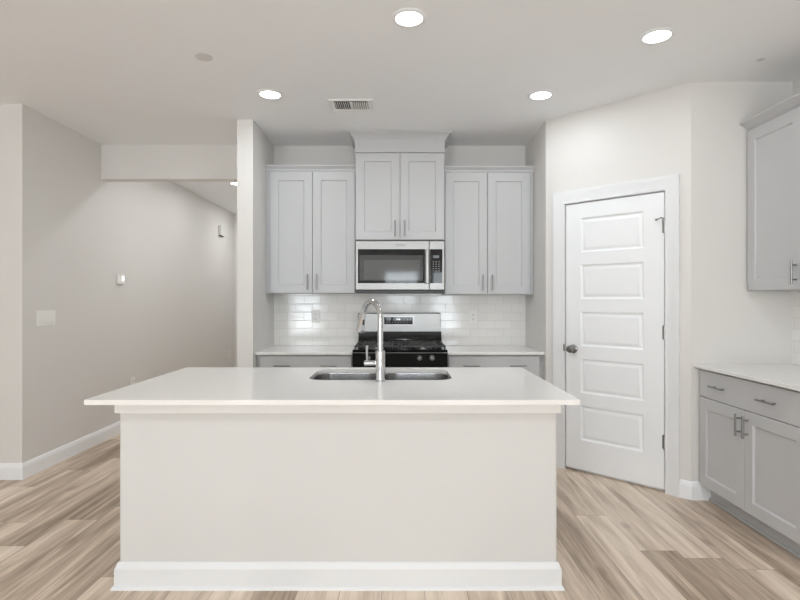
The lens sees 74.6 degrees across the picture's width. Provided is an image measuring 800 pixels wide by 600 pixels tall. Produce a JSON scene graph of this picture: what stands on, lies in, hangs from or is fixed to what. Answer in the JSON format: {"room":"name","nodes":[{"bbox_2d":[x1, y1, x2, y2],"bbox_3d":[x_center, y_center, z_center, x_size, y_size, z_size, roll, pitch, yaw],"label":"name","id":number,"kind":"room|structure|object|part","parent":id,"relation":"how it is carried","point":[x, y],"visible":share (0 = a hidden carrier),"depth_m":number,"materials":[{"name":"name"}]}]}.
{"room":"kitchen","nodes":[
{"label":"kitchen","id":0,"kind":"room"},
{"bbox_2d":[0,104,233,462],"bbox_3d":[-3.775,-0.061,6.311,2.050,2.733,4.978,0,0,0],"label":"wall","id":1,"kind":"structure","parent":0,"point":[67,232],"depth_m":4.58,"materials":[{"name":"grey paint"}]},
{"bbox_2d":[36,310,55,325],"bbox_3d":[-2.744,0.140,4.065,0.011,0.119,0.218,0,0,0],"label":"light switch","id":2,"kind":"object","parent":1,"relation":"attached to","point":[43,317],"visible":1,"depth_m":4.06,"materials":[{"name":"white plastic"}]},
{"bbox_2d":[0,421,119,479],"bbox_3d":[-3.767,1.246,6.253,2.066,0.118,4.894,0,0,0],"label":"baseboard","id":3,"kind":"structure","parent":1,"relation":"attached to","point":[8,471],"depth_m":4.17,"materials":[{"name":"white paint"}]},
{"bbox_2d":[117,274,124,283],"bbox_3d":[-2.738,-0.205,5.150,0.024,0.096,0.124,0,0,0],"label":"thermostat","id":4,"kind":"object","parent":1,"relation":"attached to","point":[120,277],"visible":1,"depth_m":5.12,"materials":[{"name":"white plastic"}]},
{"bbox_2d":[218,225,224,236],"bbox_3d":[-2.727,-1.052,8.020,0.045,0.155,0.170,0,0,0],"label":"door chime","id":5,"kind":"object","parent":1,"relation":"attached to","point":[221,229],"visible":1,"depth_m":7.95,"materials":[{"name":"white plastic"}]},
{"bbox_2d":[234,214,236,366],"bbox_3d":[-2.020,-0.061,8.750,1.460,2.733,0.100,0,0,0],"label":"wall","id":6,"kind":"structure","parent":0,"point":[235,215],"depth_m":8.70,"materials":[{"name":"grey paint"}]},
{"bbox_2d":[237,120,273,366],"bbox_3d":[-1.227,-0.061,6.478,0.126,2.733,4.645,0,0,0],"label":"wall pillar","id":7,"kind":"structure","parent":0,"point":[255,307],"depth_m":4.16,"materials":[{"name":"grey paint"}]},
{"bbox_2d":[101,145,525,344],"bbox_3d":[-0.795,-0.061,4.905,3.910,2.733,0.150,0,0,0],"label":"wall","id":8,"kind":"structure","parent":0,"point":[501,319],"depth_m":4.85,"materials":[{"name":"white tile"}]},
{"bbox_2d":[265,165,357,293],"bbox_3d":[-0.773,-0.611,4.680,0.779,1.107,0.361,0,0,0],"label":"upper cabinet","id":9,"kind":"object","parent":8,"relation":"attached to","point":[311,242],"visible":0.97,"depth_m":4.54,"materials":[{"name":"grey paint"}]},
{"bbox_3d":[-0.941,-0.583,4.545,0.364,1.044,0.020,0,0,0],"label":"door","id":10,"kind":"part","parent":9,"relation":"part of","materials":[{"name":"grey paint"}]},
{"bbox_3d":[-0.797,-0.158,4.517,0.012,0.135,0.036,0,0,0],"label":"handle","id":11,"kind":"part","parent":9,"relation":"part of","materials":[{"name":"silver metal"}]},
{"bbox_3d":[-0.773,-1.136,4.542,0.779,0.056,0.050,0,0,0],"label":"crown moulding","id":12,"kind":"part","parent":9,"relation":"part of","materials":[{"name":"grey paint"}]},
{"bbox_3d":[-0.572,-0.583,4.545,0.364,1.044,0.020,0,0,0],"label":"door","id":13,"kind":"part","parent":9,"relation":"part of","materials":[{"name":"grey paint"}]},
{"bbox_2d":[312,310,318,322],"bbox_3d":[-0.780,0.150,4.848,0.072,0.116,0.007,0,0,0],"label":"wall outlet","id":14,"kind":"object","parent":8,"relation":"attached to","point":[315,313],"visible":1,"depth_m":4.85,"materials":[{"name":"white plastic"}]},
{"bbox_2d":[349,130,450,240],"bbox_3d":[0.000,-0.969,4.638,0.866,0.917,0.443,0,0,0],"label":"upper cabinet","id":15,"kind":"object","parent":8,"relation":"attached to","point":[400,174],"visible":0.99,"depth_m":4.47,"materials":[{"name":"grey paint"}]},
{"bbox_3d":[-0.189,-0.882,4.475,0.373,0.736,0.020,0,0,0],"label":"door","id":16,"kind":"part","parent":15,"relation":"part of","materials":[{"name":"grey paint"}]},
{"bbox_3d":[-0.041,-0.606,4.447,0.012,0.135,0.036,0,0,0],"label":"handle","id":17,"kind":"part","parent":15,"relation":"part of","materials":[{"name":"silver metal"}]},
{"bbox_2d":[356,241,443,293],"bbox_3d":[0.000,-0.282,4.636,0.758,0.450,0.428,0,0,0],"label":"microwave","id":18,"kind":"object","parent":15,"relation":"attached to","point":[382,267],"visible":1,"depth_m":4.47,"materials":[{"name":"silver metal"}]},
{"bbox_3d":[-0.073,-0.288,4.470,0.570,0.290,0.004,0,0,0],"label":"glass","id":19,"kind":"part","parent":18,"relation":"part of","materials":[{"name":"black glass"}]},
{"bbox_3d":[0.231,-0.282,4.447,0.033,0.290,0.049,0,0,0],"label":"handle","id":20,"kind":"part","parent":18,"relation":"part of","materials":[{"name":"silver metal"}]},
{"bbox_3d":[0.308,-0.288,4.470,0.105,0.290,0.004,0,0,0],"label":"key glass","id":21,"kind":"part","parent":18,"relation":"part of","materials":[{"name":"black glass"}]},
{"bbox_3d":[0.315,-0.295,4.485,0.128,0.416,0.030,0,0,0],"label":"control panel","id":22,"kind":"part","parent":18,"relation":"part of","materials":[{"name":"silver metal"}]},
{"bbox_3d":[0.000,-1.389,4.638,0.866,0.076,0.441,0,0,0],"label":"crown moulding","id":23,"kind":"part","parent":15,"relation":"part of","materials":[{"name":"grey paint"}]},
{"bbox_3d":[0.189,-0.882,4.475,0.373,0.736,0.020,0,0,0],"label":"door","id":24,"kind":"part","parent":15,"relation":"part of","materials":[{"name":"grey paint"}]},
{"bbox_2d":[469,311,476,322],"bbox_3d":[0.676,0.155,4.848,0.072,0.116,0.007,0,0,0],"label":"wall outlet","id":25,"kind":"object","parent":8,"relation":"attached to","point":[472,314],"visible":1,"depth_m":4.85,"materials":[{"name":"white plastic"}]},
{"bbox_2d":[442,166,534,294],"bbox_3d":[0.771,-0.602,4.680,0.774,1.107,0.361,0,0,0],"label":"upper cabinet","id":26,"kind":"object","parent":8,"relation":"attached to","point":[488,242],"visible":0.98,"depth_m":4.54,"materials":[{"name":"grey paint"}]},
{"bbox_3d":[0.572,-0.574,4.545,0.364,1.044,0.020,0,0,0],"label":"door","id":27,"kind":"part","parent":26,"relation":"part of","materials":[{"name":"grey paint"}]},
{"bbox_3d":[0.771,-1.127,4.542,0.774,0.056,0.050,0,0,0],"label":"crown moulding","id":28,"kind":"part","parent":26,"relation":"part of","materials":[{"name":"grey paint"}]},
{"bbox_3d":[0.941,-0.574,4.545,0.364,1.044,0.020,0,0,0],"label":"door","id":29,"kind":"part","parent":26,"relation":"part of","materials":[{"name":"grey paint"}]},
{"bbox_2d":[0,0,799,213],"bbox_3d":[-1.010,-1.478,2.140,7.820,0.100,13.520,0,0,0],"label":"ceiling","id":30,"kind":"structure","parent":0,"point":[110,72],"depth_m":3.13,"materials":[{"name":"paint"}]},
{"bbox_2d":[195,53,212,60],"bbox_3d":[-1.152,-1.426,3.085,0.100,0.004,0.100,0,0,0],"label":"cover plate","id":31,"kind":"object","parent":30,"relation":"attached to","point":[200,56],"visible":1,"depth_m":3.08,"materials":[{"name":"white plastic"}]},
{"bbox_2d":[257,89,283,99],"bbox_3d":[-0.900,-1.423,3.640,0.182,0.008,0.182,0,0,0],"label":"recessed light","id":32,"kind":"object","parent":30,"relation":"in","point":[270,94],"visible":1,"depth_m":3.63,"materials":[{"name":"white paint"}]},
{"bbox_2d":[328,99,373,111],"bbox_3d":[-0.355,-1.422,3.845,0.320,0.011,0.224,0,0,0],"label":"ceiling vent","id":33,"kind":"object","parent":30,"relation":"in","point":[352,104],"visible":1,"depth_m":3.83,"materials":[{"name":"metal"}]},
{"bbox_2d":[391,8,426,27],"bbox_3d":[0.046,-1.423,2.655,0.182,0.008,0.182,0,0,0],"label":"recessed light","id":34,"kind":"object","parent":30,"relation":"in","point":[404,17],"visible":1,"depth_m":2.65,"materials":[{"name":"white paint"}]},
{"bbox_2d":[527,90,553,100],"bbox_3d":[0.980,-1.423,3.655,0.182,0.008,0.182,0,0,0],"label":"recessed light","id":35,"kind":"object","parent":30,"relation":"in","point":[538,95],"visible":1,"depth_m":3.65,"materials":[{"name":"white paint"}]},
{"bbox_2d":[638,27,675,44],"bbox_3d":[1.388,-1.423,2.836,0.182,0.008,0.182,0,0,0],"label":"recessed light","id":36,"kind":"object","parent":30,"relation":"in","point":[661,34],"visible":1,"depth_m":2.83,"materials":[{"name":"white paint"}]},
{"bbox_2d":[0,434,799,599],"bbox_3d":[-0.950,1.330,2.140,7.700,0.050,13.520,0,0,0],"label":"floor","id":37,"kind":"structure","parent":0,"point":[617,539],"depth_m":2.73,"materials":[{"name":"brown wood"}]},
{"bbox_2d":[257,354,352,366],"bbox_3d":[-0.774,0.873,4.519,0.776,0.864,0.639,0,0,0],"label":"base cabinet","id":38,"kind":"object","parent":37,"relation":"on","point":[262,360],"visible":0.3,"depth_m":4.24,"materials":[{"name":"grey paint"}]},
{"bbox_3d":[-0.948,0.528,4.217,0.135,0.012,0.036,0,0,0],"label":"handle","id":39,"kind":"part","parent":38,"relation":"part of","materials":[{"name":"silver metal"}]},
{"bbox_2d":[255,345,354,354],"bbox_3d":[-0.773,0.429,4.532,0.780,0.021,0.639,0,0,0],"label":"countertop","id":40,"kind":"structure","parent":38,"relation":"on","point":[276,349],"depth_m":4.36,"materials":[{"name":"white stone"}]},
{"bbox_3d":[-0.573,0.528,4.217,0.135,0.012,0.036,0,0,0],"label":"handle","id":41,"kind":"part","parent":38,"relation":"part of","materials":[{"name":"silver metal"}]},
{"bbox_2d":[110,373,564,590],"bbox_3d":[-0.281,0.873,2.808,2.041,0.864,0.905,0,0,0],"label":"kitchen island","id":42,"kind":"object","parent":37,"relation":"on","point":[213,497],"visible":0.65,"depth_m":2.38,"materials":[{"name":"paint"}]},
{"bbox_2d":[84,367,579,404],"bbox_3d":[-0.285,0.429,2.732,2.084,0.021,1.063,0,0,0],"label":"island countertop","id":43,"kind":"structure","parent":42,"relation":"on","point":[188,385],"depth_m":2.46,"materials":[{"name":"white stone"}]},
{"bbox_2d":[356,299,385,381],"bbox_3d":[-0.180,0.206,2.771,0.105,0.425,0.261,0,0,-36],"label":"kitchen faucet","id":44,"kind":"object","parent":43,"relation":"on","point":[379,362],"visible":1,"depth_m":2.69,"materials":[{"name":"silver metal"}]},
{"bbox_3d":[-0.169,0.274,2.694,0.013,0.083,0.019,0,0,0],"label":"lever","id":45,"kind":"part","parent":44,"relation":"part of","materials":[{"name":"silver metal"}]},
{"bbox_3d":[-0.151,0.127,2.776,0.028,0.267,0.207,0,0,-34],"label":"spout","id":46,"kind":"part","parent":44,"relation":"part of","materials":[{"name":"silver metal"}]},
{"bbox_2d":[313,373,449,379],"bbox_3d":[-0.105,0.540,2.963,0.770,0.200,0.434,0,0,0],"label":"sink","id":47,"kind":"object","parent":43,"relation":"in","point":[323,376],"visible":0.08,"depth_m":3.18,"materials":[{"name":"silver metal"}]},
{"bbox_2d":[313,373,374,379],"bbox_3d":[-0.303,0.540,2.963,0.373,0.200,0.434,0,0,0],"label":"basin","id":48,"kind":"object","parent":47,"relation":"in","point":[323,376],"depth_m":3.18,"materials":[{"name":"silver metal"}]},
{"bbox_2d":[385,373,449,379],"bbox_3d":[0.093,0.540,2.963,0.373,0.200,0.434,0,0,0],"label":"basin","id":49,"kind":"object","parent":47,"relation":"in","point":[390,376],"depth_m":3.18,"materials":[{"name":"silver metal"}]},
{"bbox_3d":[-0.281,1.246,2.808,2.041,0.118,0.905,0,0,0],"label":"baseboard","id":50,"kind":"part","parent":42,"relation":"part of","materials":[{"name":"paint"}]},
{"bbox_2d":[353,313,446,366],"bbox_3d":[-0.002,0.712,4.486,0.760,1.186,0.725,0,0,0],"label":"gas range","id":51,"kind":"object","parent":37,"relation":"on","point":[409,339],"visible":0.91,"depth_m":4.71,"materials":[{"name":"black metal"}]},
{"bbox_3d":[-0.006,0.205,4.782,0.744,0.161,0.008,0,0,0],"label":"steel panel","id":52,"kind":"part","parent":51,"relation":"part of","materials":[{"name":"silver metal"}]},
{"bbox_2d":[353,332,446,350],"bbox_3d":[0.000,0.358,4.514,0.756,0.141,0.668,0,0,0],"label":"cooktop","id":53,"kind":"object","parent":51,"relation":"in","point":[392,341],"depth_m":4.70,"materials":[{"name":"black metal"}]},
{"bbox_3d":[0.000,0.474,4.212,0.756,0.137,0.056,0,0,0],"label":"control panel","id":54,"kind":"part","parent":51,"relation":"part of","materials":[{"name":"black metal"}]},
{"bbox_3d":[0.195,0.395,4.345,0.140,0.016,0.140,0,0,0],"label":"burner","id":55,"kind":"part","parent":51,"relation":"part of","materials":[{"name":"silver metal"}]},
{"bbox_2d":[447,354,542,378],"bbox_3d":[0.772,0.873,4.519,0.773,0.864,0.639,0,0,0],"label":"base cabinet","id":56,"kind":"object","parent":37,"relation":"on","point":[533,364],"visible":0.23,"depth_m":4.24,"materials":[{"name":"grey paint"}]},
{"bbox_3d":[0.573,0.528,4.217,0.135,0.012,0.036,0,0,0],"label":"handle","id":57,"kind":"part","parent":56,"relation":"part of","materials":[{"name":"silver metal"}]},
{"bbox_2d":[445,345,543,354],"bbox_3d":[0.771,0.429,4.532,0.776,0.021,0.639,0,0,0],"label":"countertop","id":58,"kind":"structure","parent":56,"relation":"on","point":[451,349],"depth_m":4.36,"materials":[{"name":"white stone"}]},
{"bbox_3d":[0.948,0.528,4.217,0.135,0.012,0.036,0,0,0],"label":"handle","id":59,"kind":"part","parent":56,"relation":"part of","materials":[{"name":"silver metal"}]},
{"bbox_2d":[700,369,799,558],"bbox_3d":[2.231,0.873,2.971,0.634,0.864,0.925,0,0,0],"label":"base cabinet","id":60,"kind":"object","parent":37,"relation":"on","point":[750,430],"visible":0.98,"depth_m":2.90,"materials":[{"name":"grey paint"}]},
{"bbox_3d":[1.932,0.539,3.204,0.036,0.012,0.135,0,0,0],"label":"handle","id":61,"kind":"part","parent":60,"relation":"part of","materials":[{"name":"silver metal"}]},
{"bbox_3d":[1.960,0.910,3.198,0.020,0.571,0.440,0,0,0],"label":"door","id":62,"kind":"part","parent":60,"relation":"part of","materials":[{"name":"grey paint"}]},
{"bbox_3d":[1.932,0.715,3.008,0.036,0.125,0.012,0,0,0],"label":"handle","id":63,"kind":"part","parent":60,"relation":"part of","materials":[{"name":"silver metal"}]},
{"bbox_3d":[1.932,0.715,2.944,0.036,0.125,0.012,0,0,0],"label":"handle","id":64,"kind":"part","parent":60,"relation":"part of","materials":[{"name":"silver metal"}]},
{"bbox_2d":[694,364,799,390],"bbox_3d":[2.241,0.429,2.967,0.639,0.021,0.934,0,0,0],"label":"countertop","id":65,"kind":"structure","parent":60,"relation":"on","point":[787,376],"depth_m":3.08,"materials":[{"name":"white stone"}]},
{"bbox_3d":[1.960,0.537,2.966,0.020,0.168,0.903,0,0,0],"label":"drawer","id":66,"kind":"part","parent":60,"relation":"part of","materials":[{"name":"grey paint"}]},
{"bbox_3d":[1.932,0.539,2.770,0.036,0.012,0.135,0,0,0],"label":"handle","id":67,"kind":"part","parent":60,"relation":"part of","materials":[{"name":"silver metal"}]},
{"bbox_3d":[1.960,0.910,2.744,0.020,0.571,0.459,0,0,0],"label":"door","id":68,"kind":"part","parent":60,"relation":"part of","materials":[{"name":"grey paint"}]},
{"bbox_2d":[525,121,545,380],"bbox_3d":[1.220,-0.061,4.580,0.120,2.733,0.800,0,0,0],"label":"wall","id":69,"kind":"structure","parent":0,"point":[535,149],"depth_m":4.40,"materials":[{"name":"grey paint"}]},
{"bbox_2d":[546,82,690,480],"bbox_3d":[1.575,-0.061,3.850,1.054,2.733,0.120,0,0,45],"label":"wall","id":70,"kind":"structure","parent":0,"point":[645,136],"depth_m":3.70,"materials":[{"name":"grey paint"}]},
{"bbox_2d":[566,192,664,488],"bbox_3d":[1.526,0.275,3.790,0.110,2.016,0.726,0,0,-45],"label":"door","id":71,"kind":"structure","parent":70,"relation":"in","point":[615,248],"depth_m":3.78,"materials":[{"name":"white paint"}]},
{"bbox_3d":[1.301,0.373,3.990,0.066,0.066,0.075,0,0,45],"label":"knob","id":72,"kind":"part","parent":71,"relation":"part of","materials":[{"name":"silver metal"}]},
{"bbox_2d":[553,174,679,497],"bbox_3d":[1.562,0.235,3.833,0.122,2.139,0.915,0,0,-45],"label":"trim","id":73,"kind":"structure","parent":70,"relation":"attached to","point":[670,184],"depth_m":3.54,"materials":[{"name":"white paint"}]},
{"bbox_2d":[691,82,792,480],"bbox_3d":[2.297,-0.061,3.495,0.785,2.733,0.120,0,0,0],"label":"wall","id":74,"kind":"structure","parent":0,"point":[731,324],"depth_m":3.44,"materials":[{"name":"grey paint"}]},
{"bbox_2d":[679,479,709,499],"bbox_3d":[1.935,1.246,3.435,0.192,0.118,0.051,0,0,16],"label":"baseboard","id":75,"kind":"structure","parent":74,"relation":"attached to","point":[690,490],"depth_m":3.42,"materials":[{"name":"white paint"}]},
{"bbox_2d":[792,78,799,364],"bbox_3d":[2.626,-0.061,-0.532,0.128,2.733,7.935,0,0,0],"label":"wall","id":76,"kind":"structure","parent":0,"point":[795,294],"depth_m":3.40,"materials":[{"name":"white paint"}]},
{"bbox_2d":[739,92,799,290],"bbox_3d":[2.394,-0.606,2.965,0.352,1.097,0.930,0,0,0],"label":"upper cabinet","id":77,"kind":"object","parent":76,"relation":"attached to","point":[773,134],"visible":1,"depth_m":3.18,"materials":[{"name":"grey paint"}]},
{"bbox_3d":[2.256,-1.126,2.965,0.076,0.056,0.930,0,0,0],"label":"crown moulding","id":78,"kind":"part","parent":77,"relation":"part of","materials":[{"name":"grey paint"}]},
{"bbox_3d":[2.244,-0.158,2.995,0.036,0.135,0.012,0,0,0],"label":"handle","id":79,"kind":"part","parent":77,"relation":"part of","materials":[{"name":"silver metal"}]}
]}

